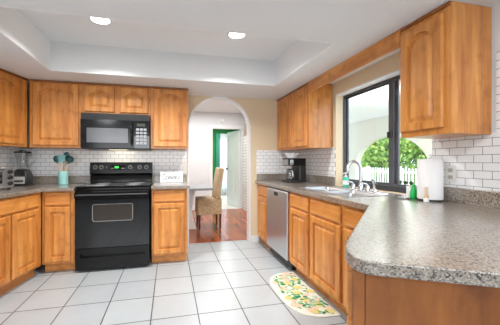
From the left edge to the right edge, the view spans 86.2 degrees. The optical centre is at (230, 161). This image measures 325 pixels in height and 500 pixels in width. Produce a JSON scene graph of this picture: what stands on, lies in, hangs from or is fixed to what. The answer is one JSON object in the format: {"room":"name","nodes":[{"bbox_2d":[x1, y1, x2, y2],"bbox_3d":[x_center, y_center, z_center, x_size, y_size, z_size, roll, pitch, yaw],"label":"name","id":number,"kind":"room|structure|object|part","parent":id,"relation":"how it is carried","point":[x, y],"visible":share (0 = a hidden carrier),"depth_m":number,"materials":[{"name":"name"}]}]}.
{"room":"kitchen","nodes":[
{"label":"kitchen","id":0,"kind":"room"},
{"bbox_2d":[19,86,283,256],"bbox_3d":[-0.851,-0.056,3.760,4.047,2.500,0.130,0,0,-13],"label":"wall","id":1,"kind":"structure","parent":0,"point":[262,114],"depth_m":3.97,"materials":[{"name":"beige paint"}]},
{"bbox_2d":[29,79,82,148],"bbox_3d":[-2.048,-0.552,3.231,0.545,0.769,0.349,0,0,-13],"label":"upper cabinet","id":2,"kind":"object","parent":1,"relation":"attached to","point":[56,107],"visible":0.94,"depth_m":3.06,"materials":[{"name":"brown wood"}]},
{"bbox_3d":[-2.013,-0.926,3.074,0.545,0.022,0.012,0,0,-13],"label":"moulding","id":3,"kind":"part","parent":2,"relation":"part of","materials":[{"name":"brown wood"}]},
{"bbox_2d":[19,149,186,175],"bbox_3d":[-1.614,0.006,3.515,2.041,0.340,0.006,0,0,-13],"label":"tile","id":4,"kind":"structure","parent":1,"relation":"attached to","point":[40,162],"depth_m":3.46,"materials":[{"name":"white tile"}]},
{"bbox_2d":[179,162,185,169],"bbox_3d":[-0.675,0.057,3.721,0.090,0.114,0.010,0,0,-13],"label":"light switch","id":5,"kind":"object","parent":4,"relation":"attached to","point":[182,165],"visible":1,"depth_m":3.72,"materials":[{"name":"white plastic"}]},
{"bbox_2d":[81,113,151,150],"bbox_3d":[-1.393,-0.358,3.319,0.758,0.422,0.458,0,0,-13],"label":"microwave","id":6,"kind":"object","parent":1,"relation":"attached to","point":[99,131],"visible":0.98,"depth_m":3.14,"materials":[{"name":"black plastic"}]},
{"bbox_3d":[-1.443,-0.328,3.136,0.579,0.330,0.031,0,0,-13],"label":"door","id":7,"kind":"part","parent":6,"relation":"part of","materials":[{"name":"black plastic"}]},
{"bbox_3d":[-1.174,-0.331,3.161,0.025,0.273,0.052,0,0,-13],"label":"handle","id":8,"kind":"part","parent":6,"relation":"part of","materials":[{"name":"black plastic"}]},
{"bbox_3d":[-1.072,-0.328,3.221,0.176,0.330,0.029,0,0,-13],"label":"control panel","id":9,"kind":"part","parent":6,"relation":"part of","materials":[{"name":"black glass"}]},
{"bbox_2d":[82,82,150,117],"bbox_3d":[-1.406,-0.755,3.378,0.768,0.363,0.349,0,0,-13],"label":"upper cabinet","id":10,"kind":"object","parent":1,"relation":"attached to","point":[97,97],"visible":0.92,"depth_m":3.22,"materials":[{"name":"brown wood"}]},
{"bbox_3d":[-1.557,-0.750,3.175,0.328,0.308,0.020,0,0,-13],"label":"door","id":11,"kind":"part","parent":10,"relation":"part of","materials":[{"name":"brown wood"}]},
{"bbox_3d":[-1.371,-0.926,3.221,0.768,0.022,0.012,0,0,-13],"label":"moulding","id":12,"kind":"part","parent":10,"relation":"part of","materials":[{"name":"brown wood"}]},
{"bbox_3d":[-1.177,-0.750,3.261,0.327,0.308,0.020,0,0,-13],"label":"door","id":13,"kind":"part","parent":10,"relation":"part of","materials":[{"name":"brown wood"}]},
{"bbox_2d":[151,86,187,149],"bbox_3d":[-0.805,-0.552,3.515,0.462,0.769,0.349,0,0,-13],"label":"upper cabinet","id":14,"kind":"object","parent":1,"relation":"attached to","point":[169,106],"visible":1,"depth_m":3.35,"materials":[{"name":"brown wood"}]},
{"bbox_3d":[-0.769,-0.926,3.359,0.462,0.022,0.012,0,0,-13],"label":"moulding","id":15,"kind":"part","parent":14,"relation":"part of","materials":[{"name":"brown wood"}]},
{"bbox_2d":[188,97,250,246],"bbox_3d":[-0.168,0.125,3.916,0.922,2.138,0.141,0,0,-13],"label":"trim","id":16,"kind":"structure","parent":1,"relation":"attached to","point":[231,101],"depth_m":3.95,"materials":[{"name":"white"}]},
{"bbox_2d":[251,235,258,241],"bbox_3d":[0.366,1.144,3.963,0.118,0.100,0.016,0,0,-13],"label":"baseboard","id":17,"kind":"structure","parent":1,"relation":"attached to","point":[255,238],"depth_m":3.96,"materials":[{"name":"white"}]},
{"bbox_2d":[256,150,295,173],"bbox_3d":[0.698,0.000,4.044,0.643,0.352,0.006,0,0,-13],"label":"tile","id":18,"kind":"structure","parent":1,"relation":"attached to","point":[267,161],"depth_m":4.02,"materials":[{"name":"white tile"}]},
{"bbox_2d":[0,195,347,324],"bbox_3d":[-0.732,1.224,3.064,6.460,0.060,12.500,0,0,-13],"label":"floor","id":19,"kind":"structure","parent":0,"point":[225,282],"depth_m":2.45,"materials":[{"name":"tile"}]},
{"bbox_2d":[0,192,40,294],"bbox_3d":[-2.259,0.754,2.056,0.605,0.877,1.500,0,0,-2],"label":"base cabinet","id":20,"kind":"object","parent":19,"relation":"on","point":[20,216],"visible":0.97,"depth_m":2.50,"materials":[{"name":"brown wood"}]},
{"bbox_3d":[-1.970,0.775,2.173,0.020,0.587,0.415,0,0,-2],"label":"door","id":21,"kind":"part","parent":20,"relation":"part of","materials":[{"name":"brown wood"}]},
{"bbox_3d":[-1.976,0.398,2.362,0.020,0.132,0.795,0,0,-2],"label":"drawer","id":22,"kind":"part","parent":20,"relation":"part of","materials":[{"name":"brown wood"}]},
{"bbox_3d":[-1.983,0.775,2.582,0.020,0.587,0.345,0,0,-2],"label":"door","id":23,"kind":"part","parent":20,"relation":"part of","materials":[{"name":"brown wood"}]},
{"bbox_2d":[0,176,89,198],"bbox_3d":[-2.121,0.245,2.310,0.917,0.137,2.295,0,0,-2],"label":"countertop","id":24,"kind":"structure","parent":20,"relation":"on","point":[41,183],"depth_m":2.99,"materials":[{"name":"stone"}]},
{"bbox_2d":[0,166,13,188],"bbox_3d":[-2.329,0.160,2.510,0.282,0.232,0.420,0,0,7],"label":"toaster oven","id":25,"kind":"object","parent":24,"relation":"on","point":[6,172],"visible":0.99,"depth_m":2.63,"materials":[{"name":"silver metal"}]},
{"bbox_3d":[-2.230,0.148,2.450,0.012,0.175,0.305,0,0,7],"label":"door","id":26,"kind":"part","parent":25,"relation":"part of","materials":[{"name":"silver metal"}]},
{"bbox_3d":[-2.205,0.150,2.653,0.010,0.192,0.095,0,0,7],"label":"control panel","id":27,"kind":"part","parent":25,"relation":"part of","materials":[{"name":"silver metal"}]},
{"bbox_2d":[13,150,33,185],"bbox_3d":[-2.426,0.068,3.136,0.212,0.415,0.172,0,0,-9],"label":"blender","id":28,"kind":"object","parent":24,"relation":"on","point":[22,177],"visible":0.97,"depth_m":3.07,"materials":[{"name":"black plastic"}]},
{"bbox_3d":[-2.434,0.211,3.055,0.132,0.080,0.005,0,0,-9],"label":"control plate","id":29,"kind":"part","parent":28,"relation":"part of","materials":[{"name":"silver metal"}]},
{"bbox_3d":[-2.446,-0.121,3.133,0.172,0.037,0.172,0,0,-9],"label":"lid","id":30,"kind":"part","parent":28,"relation":"part of","materials":[{"name":"black plastic"}]},
{"bbox_2d":[58,171,67,184],"bbox_3d":[-2.041,0.194,3.246,0.108,0.162,0.108,0,0,-13],"label":"utensil crock","id":31,"kind":"object","parent":24,"relation":"on","point":[62,175],"visible":0.99,"depth_m":3.20,"materials":[{"name":"teal ceramic"}]},
{"bbox_2d":[53,156,60,170],"bbox_3d":[-2.080,0.094,3.225,0.124,0.342,0.020,0,0,-13],"label":"serving spoon","id":32,"kind":"object","parent":31,"relation":"in","point":[55,158],"visible":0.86,"depth_m":3.21,"materials":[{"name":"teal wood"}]},
{"bbox_2d":[57,155,64,170],"bbox_3d":[-2.039,0.090,3.211,0.088,0.346,0.016,0,0,-13],"label":"spatula","id":33,"kind":"object","parent":31,"relation":"in","point":[61,158],"visible":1,"depth_m":3.21,"materials":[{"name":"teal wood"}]},
{"bbox_2d":[64,152,69,170],"bbox_3d":[-2.026,0.070,3.287,0.073,0.386,0.022,0,0,-13],"label":"slotted spoon","id":34,"kind":"object","parent":31,"relation":"in","point":[66,154],"visible":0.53,"depth_m":3.28,"materials":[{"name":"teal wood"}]},
{"bbox_2d":[66,156,73,170],"bbox_3d":[-1.996,0.096,3.267,0.136,0.337,0.060,0,0,-13],"label":"ladle","id":35,"kind":"object","parent":31,"relation":"in","point":[69,159],"visible":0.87,"depth_m":3.26,"materials":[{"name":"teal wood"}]},
{"bbox_2d":[42,191,75,271],"bbox_3d":[-1.907,0.754,3.128,0.314,0.877,0.590,0,0,-13],"label":"base cabinet","id":36,"kind":"object","parent":19,"relation":"on","point":[58,208],"visible":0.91,"depth_m":2.85,"materials":[{"name":"brown wood"}]},
{"bbox_3d":[-1.851,0.398,2.849,0.248,0.132,0.020,0,0,-13],"label":"drawer","id":37,"kind":"part","parent":36,"relation":"part of","materials":[{"name":"brown wood"}]},
{"bbox_3d":[-1.851,0.775,2.849,0.248,0.587,0.020,0,0,-13],"label":"door","id":38,"kind":"part","parent":36,"relation":"part of","materials":[{"name":"brown wood"}]},
{"bbox_2d":[74,162,152,270],"bbox_3d":[-1.355,0.599,3.213,0.768,1.190,0.670,0,0,-13],"label":"range","id":39,"kind":"object","parent":19,"relation":"on","point":[113,219],"visible":1,"depth_m":2.95,"materials":[{"name":"black metal"}]},
{"bbox_3d":[-1.286,0.358,2.911,0.760,0.072,0.034,0,0,-13],"label":"oven handle","id":40,"kind":"part","parent":39,"relation":"part of","materials":[{"name":"black metal"}]},
{"bbox_3d":[-1.296,1.052,2.953,0.760,0.225,0.048,0,0,-13],"label":"storage drawer","id":41,"kind":"part","parent":39,"relation":"part of","materials":[{"name":"black metal"}]},
{"bbox_3d":[-1.296,0.616,2.955,0.760,0.633,0.056,0,0,-13],"label":"oven door","id":42,"kind":"part","parent":39,"relation":"part of","materials":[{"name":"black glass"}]},
{"bbox_2d":[75,182,152,188],"bbox_3d":[-1.355,0.276,3.210,0.768,0.023,0.547,0,0,-13],"label":"cooktop","id":43,"kind":"object","parent":39,"relation":"in","point":[92,185],"depth_m":3.00,"materials":[{"name":"grey"}]},
{"bbox_2d":[152,189,186,262],"bbox_3d":[-0.777,0.754,3.387,0.404,0.877,0.590,0,0,-13],"label":"base cabinet","id":44,"kind":"object","parent":19,"relation":"on","point":[169,206],"visible":0.92,"depth_m":3.11,"materials":[{"name":"brown wood"}]},
{"bbox_3d":[-0.716,0.398,3.108,0.353,0.132,0.020,0,0,-13],"label":"drawer","id":45,"kind":"part","parent":44,"relation":"part of","materials":[{"name":"brown wood"}]},
{"bbox_3d":[-0.716,0.775,3.108,0.353,0.587,0.020,0,0,-13],"label":"door","id":46,"kind":"part","parent":44,"relation":"part of","materials":[{"name":"brown wood"}]},
{"bbox_2d":[151,175,189,188],"bbox_3d":[-0.762,0.245,3.386,0.438,0.137,0.632,0,0,-13],"label":"countertop","id":47,"kind":"structure","parent":44,"relation":"on","point":[156,185],"depth_m":3.25,"materials":[{"name":"stone"}]},
{"bbox_2d":[160,172,182,182],"bbox_3d":[-0.792,0.204,3.577,0.296,0.143,0.038,0,0,-13],"label":"sign","id":48,"kind":"object","parent":47,"relation":"on","point":[165,177],"visible":0.99,"depth_m":3.56,"materials":[{"name":"white plastic"}]},
{"bbox_2d":[189,184,212,229],"bbox_3d":[-1.121,0.814,4.693,1.510,0.760,0.950,0,0,-13],"label":"dining table","id":49,"kind":"object","parent":19,"relation":"on","point":[193,187],"visible":0.31,"depth_m":4.69,"materials":[{"name":"grey wood"}]},
{"bbox_3d":[-0.819,0.832,4.788,0.394,0.724,0.240,0,0,-13],"label":"leg","id":50,"kind":"part","parent":49,"relation":"part of","materials":[{"name":"white wood"}]},
{"bbox_2d":[195,167,223,228],"bbox_3d":[-0.399,0.650,4.956,0.484,1.088,0.460,0,0,-13],"label":"dining chair","id":51,"kind":"object","parent":19,"relation":"on","point":[204,205],"visible":0.99,"depth_m":4.77,"materials":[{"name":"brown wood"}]},
{"bbox_3d":[-0.555,1.065,4.731,0.040,0.259,0.040,0,0,-13],"label":"leg","id":52,"kind":"part","parent":51,"relation":"part of","materials":[{"name":"brown wood"}]},
{"bbox_3d":[-0.421,0.799,4.951,0.440,0.270,0.460,0,0,-13],"label":"seat","id":53,"kind":"part","parent":51,"relation":"part of","materials":[{"name":"beige wicker"}]},
{"bbox_3d":[-0.242,0.385,4.992,0.162,0.557,0.440,0,0,-13],"label":"backrest","id":54,"kind":"part","parent":51,"relation":"part of","materials":[{"name":"beige wicker"}]},
{"bbox_2d":[216,134,219,167],"bbox_3d":[-0.446,0.084,9.452,0.150,2.180,0.046,0,0,-13],"label":"drape","id":55,"kind":"object","parent":19,"relation":"on","point":[217,135],"visible":0.66,"depth_m":9.46,"materials":[{"name":"teal fabric"}]},
{"bbox_2d":[220,134,226,194],"bbox_3d":[-0.102,0.084,9.541,0.540,2.180,0.046,0,0,-13],"label":"sheer curtain","id":56,"kind":"object","parent":19,"relation":"on","point":[223,137],"visible":0.41,"depth_m":9.51,"materials":[{"name":"white fabric"}]},
{"bbox_2d":[243,135,246,211],"bbox_3d":[0.610,0.279,6.500,0.510,1.830,0.500,0,0,-13],"label":"pillar","id":57,"kind":"structure","parent":19,"relation":"on","point":[244,137],"depth_m":6.45,"materials":[{"name":"brick"}]},
{"bbox_2d":[258,184,269,247],"bbox_3d":[0.749,0.754,3.806,0.648,0.877,0.455,0,0,-13],"label":"base cabinet","id":58,"kind":"object","parent":19,"relation":"on","point":[262,189],"visible":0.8,"depth_m":3.70,"materials":[{"name":"brown wood"}]},
{"bbox_3d":[0.446,0.404,3.718,0.020,0.130,0.370,0,0,-13],"label":"drawer","id":59,"kind":"part","parent":58,"relation":"part of","materials":[{"name":"brown wood"}]},
{"bbox_3d":[0.446,0.779,3.718,0.020,0.580,0.370,0,0,-13],"label":"door","id":60,"kind":"part","parent":58,"relation":"part of","materials":[{"name":"brown wood"}]},
{"bbox_2d":[267,187,295,269],"bbox_3d":[0.840,0.746,3.264,0.615,0.856,0.629,0,0,-13],"label":"dishwasher","id":61,"kind":"object","parent":19,"relation":"on","point":[278,200],"visible":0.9,"depth_m":3.10,"materials":[{"name":"silver metal"}]},
{"bbox_2d":[290,192,316,288],"bbox_3d":[0.990,0.754,2.749,0.648,0.877,0.426,0,0,-13],"label":"base cabinet","id":62,"kind":"object","parent":19,"relation":"on","point":[300,213],"visible":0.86,"depth_m":2.63,"materials":[{"name":"brown wood"}]},
{"bbox_3d":[0.684,0.404,2.679,0.020,0.130,0.386,0,0,-13],"label":"drawer","id":63,"kind":"part","parent":62,"relation":"part of","materials":[{"name":"brown wood"}]},
{"bbox_3d":[0.684,0.779,2.679,0.020,0.580,0.386,0,0,-13],"label":"door","id":64,"kind":"part","parent":62,"relation":"part of","materials":[{"name":"brown wood"}]},
{"bbox_2d":[270,272,341,317],"bbox_3d":[0.597,1.187,2.435,0.360,0.013,0.840,0,0,-13],"label":"floor mat","id":65,"kind":"object","parent":19,"relation":"on","point":[293,291],"visible":1,"depth_m":2.34,"materials":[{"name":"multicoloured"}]},
{"bbox_2d":[310,197,347,315],"bbox_3d":[1.092,0.754,2.306,0.648,0.877,0.479,0,0,-13],"label":"base cabinet","id":66,"kind":"object","parent":19,"relation":"on","point":[326,217],"visible":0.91,"depth_m":2.18,"materials":[{"name":"brown wood"}]},
{"bbox_3d":[0.786,0.404,2.236,0.020,0.130,0.439,0,0,-13],"label":"drawer","id":67,"kind":"part","parent":66,"relation":"part of","materials":[{"name":"brown wood"}]},
{"bbox_3d":[0.786,0.779,2.236,0.020,0.580,0.439,0,0,-13],"label":"door","id":68,"kind":"part","parent":66,"relation":"part of","materials":[{"name":"brown wood"}]},
{"bbox_2d":[343,205,365,309],"bbox_3d":[1.191,0.754,1.875,0.648,0.877,0.403,0,0,-13],"label":"base cabinet","id":69,"kind":"object","parent":19,"relation":"on","point":[352,215],"visible":0.19,"depth_m":1.94,"materials":[{"name":"brown wood"}]},
{"bbox_3d":[0.884,0.779,1.806,0.020,0.580,0.360,0,0,-13],"label":"door","id":70,"kind":"part","parent":69,"relation":"part of","materials":[{"name":"brown wood"}]},
{"bbox_3d":[0.884,0.404,1.806,0.020,0.130,0.360,0,0,-13],"label":"drawer","id":71,"kind":"part","parent":69,"relation":"part of","materials":[{"name":"brown wood"}]},
{"bbox_2d":[347,265,499,324],"bbox_3d":[1.034,0.754,0.904,1.382,0.878,1.410,0,0,-13],"label":"base cabinet","id":72,"kind":"object","parent":19,"relation":"on","point":[371,299],"visible":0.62,"depth_m":0.73,"materials":[{"name":"brown wood"}]},
{"bbox_3d":[0.462,0.399,0.978,0.018,0.130,0.390,0,0,31],"label":"drawer","id":73,"kind":"part","parent":72,"relation":"part of","materials":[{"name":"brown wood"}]},
{"bbox_3d":[0.462,0.779,0.978,0.018,0.590,0.390,0,0,31],"label":"door","id":74,"kind":"part","parent":72,"relation":"part of","materials":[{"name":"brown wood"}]},
{"bbox_2d":[255,173,499,287],"bbox_3d":[0.775,0.245,2.062,1.388,0.137,3.900,0,0,-13],"label":"countertop","id":75,"kind":"structure","parent":72,"relation":"on","point":[456,239],"depth_m":1.00,"materials":[{"name":"stone"}]},
{"bbox_2d":[282,158,305,182],"bbox_3d":[0.867,0.113,3.635,0.280,0.324,0.219,0,0,-21],"label":"coffee maker","id":76,"kind":"object","parent":75,"relation":"on","point":[298,165],"visible":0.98,"depth_m":3.58,"materials":[{"name":"black plastic"}]},
{"bbox_3d":[0.754,0.004,3.575,0.051,0.075,0.185,0,0,-39],"label":"control panel","id":77,"kind":"part","parent":76,"relation":"part of","materials":[{"name":"silver metal"}]},
{"bbox_2d":[284,153,298,157],"bbox_3d":[0.836,-0.086,3.654,0.202,0.069,0.202,0,0,-13],"label":"filter","id":78,"kind":"object","parent":76,"relation":"on","point":[288,155],"visible":0.91,"depth_m":3.59,"materials":[{"name":"white paper"}]},
{"bbox_3d":[0.941,0.145,3.673,0.115,0.189,0.190,0,0,-21],"label":"water tank","id":79,"kind":"part","parent":76,"relation":"part of","materials":[{"name":"black plastic"}]},
{"bbox_2d":[342,172,348,186],"bbox_3d":[1.253,0.195,2.898,0.066,0.161,0.066,0,0,32],"label":"soap bottle","id":80,"kind":"object","parent":75,"relation":"on","point":[345,178],"visible":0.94,"depth_m":2.88,"materials":[{"name":"teal plastic"}]},
{"bbox_2d":[299,186,393,196],"bbox_3d":[1.049,0.359,2.543,0.470,0.174,0.830,0,0,-13],"label":"sink","id":81,"kind":"object","parent":75,"relation":"in","point":[336,190],"visible":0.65,"depth_m":2.52,"materials":[{"name":"silver metal"}]},
{"bbox_2d":[303,187,346,190],"bbox_3d":[0.963,0.359,2.729,0.325,0.174,0.370,0,0,-13],"label":"basin","id":82,"kind":"object","parent":81,"relation":"in","point":[312,188],"depth_m":2.89,"materials":[{"name":"silver metal"}]},
{"bbox_2d":[324,190,378,195],"bbox_3d":[1.052,0.359,2.339,0.325,0.174,0.370,0,0,-13],"label":"basin","id":83,"kind":"object","parent":81,"relation":"in","point":[339,192],"depth_m":2.50,"materials":[{"name":"silver metal"}]},
{"bbox_2d":[371,179,376,192],"bbox_3d":[1.280,0.210,2.381,0.059,0.123,0.048,0,0,-13],"label":"sprayer","id":84,"kind":"object","parent":81,"relation":"on","point":[373,181],"visible":0.96,"depth_m":2.37,"materials":[{"name":"silver metal"}]},
{"bbox_2d":[346,160,370,191],"bbox_3d":[1.194,0.127,2.556,0.158,0.289,0.270,0,0,-13],"label":"faucet","id":85,"kind":"object","parent":75,"relation":"on","point":[360,185],"visible":1,"depth_m":2.54,"materials":[{"name":"silver metal"}]},
{"bbox_2d":[348,181,355,188],"bbox_3d":[1.206,0.227,2.656,0.080,0.076,0.048,0,0,-13],"label":"tap","id":86,"kind":"object","parent":85,"relation":"on","point":[352,184],"depth_m":2.64,"materials":[{"name":"silver metal"}]},
{"bbox_3d":[1.186,0.092,2.558,0.150,0.219,0.029,0,0,5],"label":"spout","id":87,"kind":"part","parent":85,"relation":"part of","materials":[{"name":"silver metal"}]},
{"bbox_2d":[362,182,369,190],"bbox_3d":[1.251,0.227,2.461,0.080,0.076,0.048,0,0,-13],"label":"tap","id":88,"kind":"object","parent":85,"relation":"on","point":[367,188],"depth_m":2.45,"materials":[{"name":"silver metal"}]},
{"bbox_2d":[406,185,411,196],"bbox_3d":[1.392,0.229,2.053,0.060,0.093,0.040,0,0,-13],"label":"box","id":89,"kind":"object","parent":75,"relation":"on","point":[408,188],"visible":0.34,"depth_m":2.04,"materials":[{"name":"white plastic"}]},
{"bbox_2d":[410,184,417,198],"bbox_3d":[1.374,0.220,1.997,0.052,0.111,0.036,0,0,-13],"label":"dish soap bottle","id":90,"kind":"object","parent":75,"relation":"on","point":[413,192],"visible":0.92,"depth_m":1.98,"materials":[{"name":"green plastic"}]},
{"bbox_2d":[423,187,428,201],"bbox_3d":[1.345,0.224,1.831,0.026,0.102,0.022,0,0,-13],"label":"dish brush","id":91,"kind":"object","parent":75,"relation":"on","point":[426,196],"visible":1,"depth_m":1.82,"materials":[{"name":"white wood"}]},
{"bbox_3d":[1.345,0.210,1.831,0.026,0.074,0.022,0,0,-13],"label":"handle","id":92,"kind":"part","parent":91,"relation":"part of","materials":[{"name":"brown wood"}]},
{"bbox_2d":[417,155,443,201],"bbox_3d":[1.422,0.111,1.899,0.152,0.328,0.152,0,0,-13],"label":"paper towel roll","id":93,"kind":"object","parent":75,"relation":"on","point":[430,172],"visible":0.96,"depth_m":1.84,"materials":[{"name":"white paper"}]},
{"bbox_2d":[189,111,245,207],"bbox_3d":[-0.997,-0.056,6.594,4.200,2.500,0.100,0,0,-13],"label":"wall","id":94,"kind":"structure","parent":0,"point":[199,123],"depth_m":6.61,"materials":[{"name":"white paint"}]},
{"bbox_2d":[209,125,243,208],"bbox_3d":[-0.090,0.137,6.737,0.909,2.115,0.024,0,0,-13],"label":"door frame","id":95,"kind":"structure","parent":94,"relation":"attached to","point":[211,127],"depth_m":6.65,"materials":[{"name":"white wood"}]},
{"bbox_2d":[226,130,239,206],"bbox_3d":[0.078,0.179,7.252,0.170,2.010,0.715,0,0,-27],"label":"door","id":96,"kind":"structure","parent":94,"relation":"in","point":[233,138],"depth_m":7.21,"materials":[{"name":"white wood"}]},
{"bbox_2d":[195,100,240,112],"bbox_3d":[-0.698,-1.276,5.288,4.200,0.060,2.780,0,0,-13],"label":"ceiling","id":97,"kind":"structure","parent":0,"point":[221,106],"depth_m":6.10,"materials":[{"name":"white paint"}]},
{"bbox_2d":[213,129,237,180],"bbox_3d":[-0.306,-0.056,9.624,2.700,2.500,0.100,0,0,-13],"label":"wall","id":98,"kind":"structure","parent":0,"point":[215,131],"depth_m":9.52,"materials":[{"name":"green paint"}]},
{"bbox_2d":[0,0,499,99],"bbox_3d":[-0.784,-1.107,0.226,5.253,0.334,6.790,0,0,-13],"label":"ceiling","id":99,"kind":"structure","parent":0,"point":[354,26],"depth_m":2.49,"materials":[{"name":"white paint"}]},
{"bbox_2d":[88,17,111,25],"bbox_3d":[-1.138,-1.240,2.325,0.196,0.008,0.196,0,0,-13],"label":"recessed light","id":100,"kind":"object","parent":99,"relation":"in","point":[99,21],"visible":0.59,"depth_m":2.35,"materials":[{"name":"white"}]},
{"bbox_2d":[227,32,246,39],"bbox_3d":[0.061,-1.240,2.599,0.196,0.008,0.196,0,0,-13],"label":"recessed light","id":101,"kind":"object","parent":99,"relation":"in","point":[235,36],"visible":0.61,"depth_m":2.63,"materials":[{"name":"white"}]},
{"bbox_2d":[308,30,400,92],"bbox_3d":[1.061,-0.875,2.505,0.020,0.125,1.274,0,0,-13],"label":"valance","id":102,"kind":"object","parent":99,"relation":"attached to","point":[391,43],"visible":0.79,"depth_m":2.27,"materials":[{"name":"brown wood"}]},
{"bbox_2d":[349,85,388,123],"bbox_3d":[2.808,-1.359,6.285,4.120,0.095,6.600,0,0,-13],"label":"ceiling","id":103,"kind":"structure","parent":0,"point":[372,104],"depth_m":6.19,"materials":[{"name":"white paint"}]},
{"bbox_2d":[308,4,499,194],"bbox_3d":[1.866,-0.056,0.781,0.160,2.500,6.890,0,0,-13],"label":"wall","id":104,"kind":"structure","parent":0,"point":[392,63],"depth_m":2.63,"materials":[{"name":"beige paint"}]},
{"bbox_2d":[277,82,331,150],"bbox_3d":[0.956,-0.552,3.618,0.329,0.769,0.938,0,0,-13],"label":"upper cabinet","id":105,"kind":"object","parent":104,"relation":"attached to","point":[304,118],"visible":0.98,"depth_m":3.19,"materials":[{"name":"brown wood"}]},
{"bbox_3d":[0.759,-0.547,3.784,0.020,0.713,0.425,0,0,-13],"label":"door","id":106,"kind":"part","parent":105,"relation":"part of","materials":[{"name":"brown wood"}]},
{"bbox_3d":[0.809,-0.926,3.584,0.012,0.022,0.938,0,0,-13],"label":"moulding","id":107,"kind":"part","parent":105,"relation":"part of","materials":[{"name":"brown wood"}]},
{"bbox_3d":[0.858,-0.547,3.356,0.020,0.713,0.405,0,0,-13],"label":"door","id":108,"kind":"part","parent":105,"relation":"part of","materials":[{"name":"brown wood"}]},
{"bbox_2d":[296,147,334,176],"bbox_3d":[1.127,0.000,3.631,0.006,0.352,0.988,0,0,-13],"label":"tile","id":109,"kind":"structure","parent":104,"relation":"attached to","point":[321,162],"depth_m":3.45,"materials":[{"name":"white tile"}]},
{"bbox_2d":[336,69,399,95],"bbox_3d":[1.423,-0.790,2.578,0.097,0.012,1.186,0,0,-13],"label":"lining","id":110,"kind":"object","parent":104,"relation":"attached to","point":[396,72],"visible":0.64,"depth_m":2.63,"materials":[{"name":"white"}]},
{"bbox_2d":[343,75,416,192],"bbox_3d":[1.495,-0.254,2.594,0.070,1.057,1.186,0,0,-13],"label":"window","id":111,"kind":"structure","parent":104,"relation":"in","point":[394,185],"depth_m":2.49,"materials":[{"name":"black metal"}]},
{"bbox_3d":[1.468,-0.269,2.804,0.020,0.986,0.730,0,0,-13],"label":"sash","id":112,"kind":"part","parent":111,"relation":"part of","materials":[{"name":"grey metal"}]},
{"bbox_3d":[1.561,-0.269,2.278,0.022,0.986,0.505,0,0,-13],"label":"sash","id":113,"kind":"part","parent":111,"relation":"part of","materials":[{"name":"grey metal"}]},
{"bbox_2d":[400,1,490,138],"bbox_3d":[1.385,-0.552,1.747,0.329,0.769,0.344,0,0,-13],"label":"upper cabinet","id":114,"kind":"object","parent":104,"relation":"attached to","point":[445,53],"visible":1,"depth_m":1.60,"materials":[{"name":"brown wood"}]},
{"bbox_3d":[1.230,-0.548,1.729,0.020,0.685,0.299,0,0,-13],"label":"door","id":115,"kind":"part","parent":114,"relation":"part of","materials":[{"name":"brown wood"}]},
{"bbox_3d":[1.238,-0.926,1.714,0.012,0.022,0.344,0,0,-13],"label":"moulding","id":116,"kind":"part","parent":114,"relation":"part of","materials":[{"name":"brown wood"}]},
{"bbox_2d":[432,51,499,191],"bbox_3d":[1.716,-0.240,1.060,0.006,0.832,1.900,0,0,-13],"label":"tile","id":117,"kind":"structure","parent":104,"relation":"attached to","point":[476,159],"depth_m":1.70,"materials":[{"name":"white tile"}]},
{"bbox_2d":[445,165,455,181],"bbox_3d":[1.527,0.082,1.849,0.008,0.114,0.072,0,0,-13],"label":"power outlet","id":118,"kind":"object","parent":117,"relation":"attached to","point":[450,171],"visible":1,"depth_m":1.85,"materials":[{"name":"white plastic"}]},
{"label":"outside","id":119,"kind":"structure","parent":0,"visible":0},
{"bbox_3d":[18.611,1.394,22.215,33.800,0.100,55.000,0,0,-13],"label":"ground","id":120,"kind":"structure","parent":119,"visible":0},
{"bbox_2d":[361,137,408,181],"bbox_3d":[8.986,-0.274,15.813,2.737,4.036,3.108,0,0,-13],"label":"leafy tree","id":121,"kind":"object","parent":120,"relation":"on","point":[378,155],"visible":0.37,"depth_m":15.28,"materials":[{"name":"green plant"}]},
{"bbox_2d":[362,166,416,185],"bbox_3d":[7.341,0.774,12.966,0.140,1.140,10.000,0,0,-13],"label":"picket fence","id":122,"kind":"object","parent":120,"relation":"on","point":[368,170],"visible":0.2,"depth_m":12.63,"materials":[{"name":"white wood"}]},
{"bbox_2d":[400,139,426,183],"bbox_3d":[9.505,-0.558,12.530,2.846,4.549,3.020,0,0,-13],"label":"leafy tree","id":123,"kind":"object","parent":120,"relation":"on","point":[410,151],"visible":0.12,"depth_m":12.66,"materials":[{"name":"green plant"}]},
{"bbox_3d":[-2.552,-0.056,-0.179,1.465,2.500,6.990,0,0,-13],"label":"wall","id":124,"kind":"structure","parent":0,"visible":0},
{"bbox_2d":[0,147,18,170],"bbox_3d":[-2.568,0.000,1.966,0.007,0.352,2.630,0,0,-2],"label":"tile","id":125,"kind":"structure","parent":124,"relation":"attached to","point":[7,157],"depth_m":3.13,"materials":[{"name":"white tile"}]},
{"bbox_2d":[0,68,27,146],"bbox_3d":[-2.423,-0.552,2.622,0.255,0.769,0.780,0,0,3],"label":"upper cabinet","id":126,"kind":"object","parent":124,"relation":"attached to","point":[13,87],"visible":1,"depth_m":2.81,"materials":[{"name":"brown wood"}]},
{"bbox_3d":[-2.310,-0.926,2.616,0.012,0.022,0.780,0,0,3],"label":"moulding","id":127,"kind":"part","parent":126,"relation":"part of","materials":[{"name":"brown wood"}]},
{"bbox_3d":[2.920,1.344,5.798,4.120,0.100,12.000,0,0,-13],"label":"ground","id":128,"kind":"structure","parent":0,"visible":0},
{"bbox_2d":[349,115,431,179],"bbox_3d":[4.718,0.044,6.723,0.200,2.700,6.600,0,0,-13],"label":"wall","id":129,"kind":"structure","parent":128,"relation":"on","point":[362,134],"depth_m":8.37,"materials":[{"name":"white paint"}]}
]}

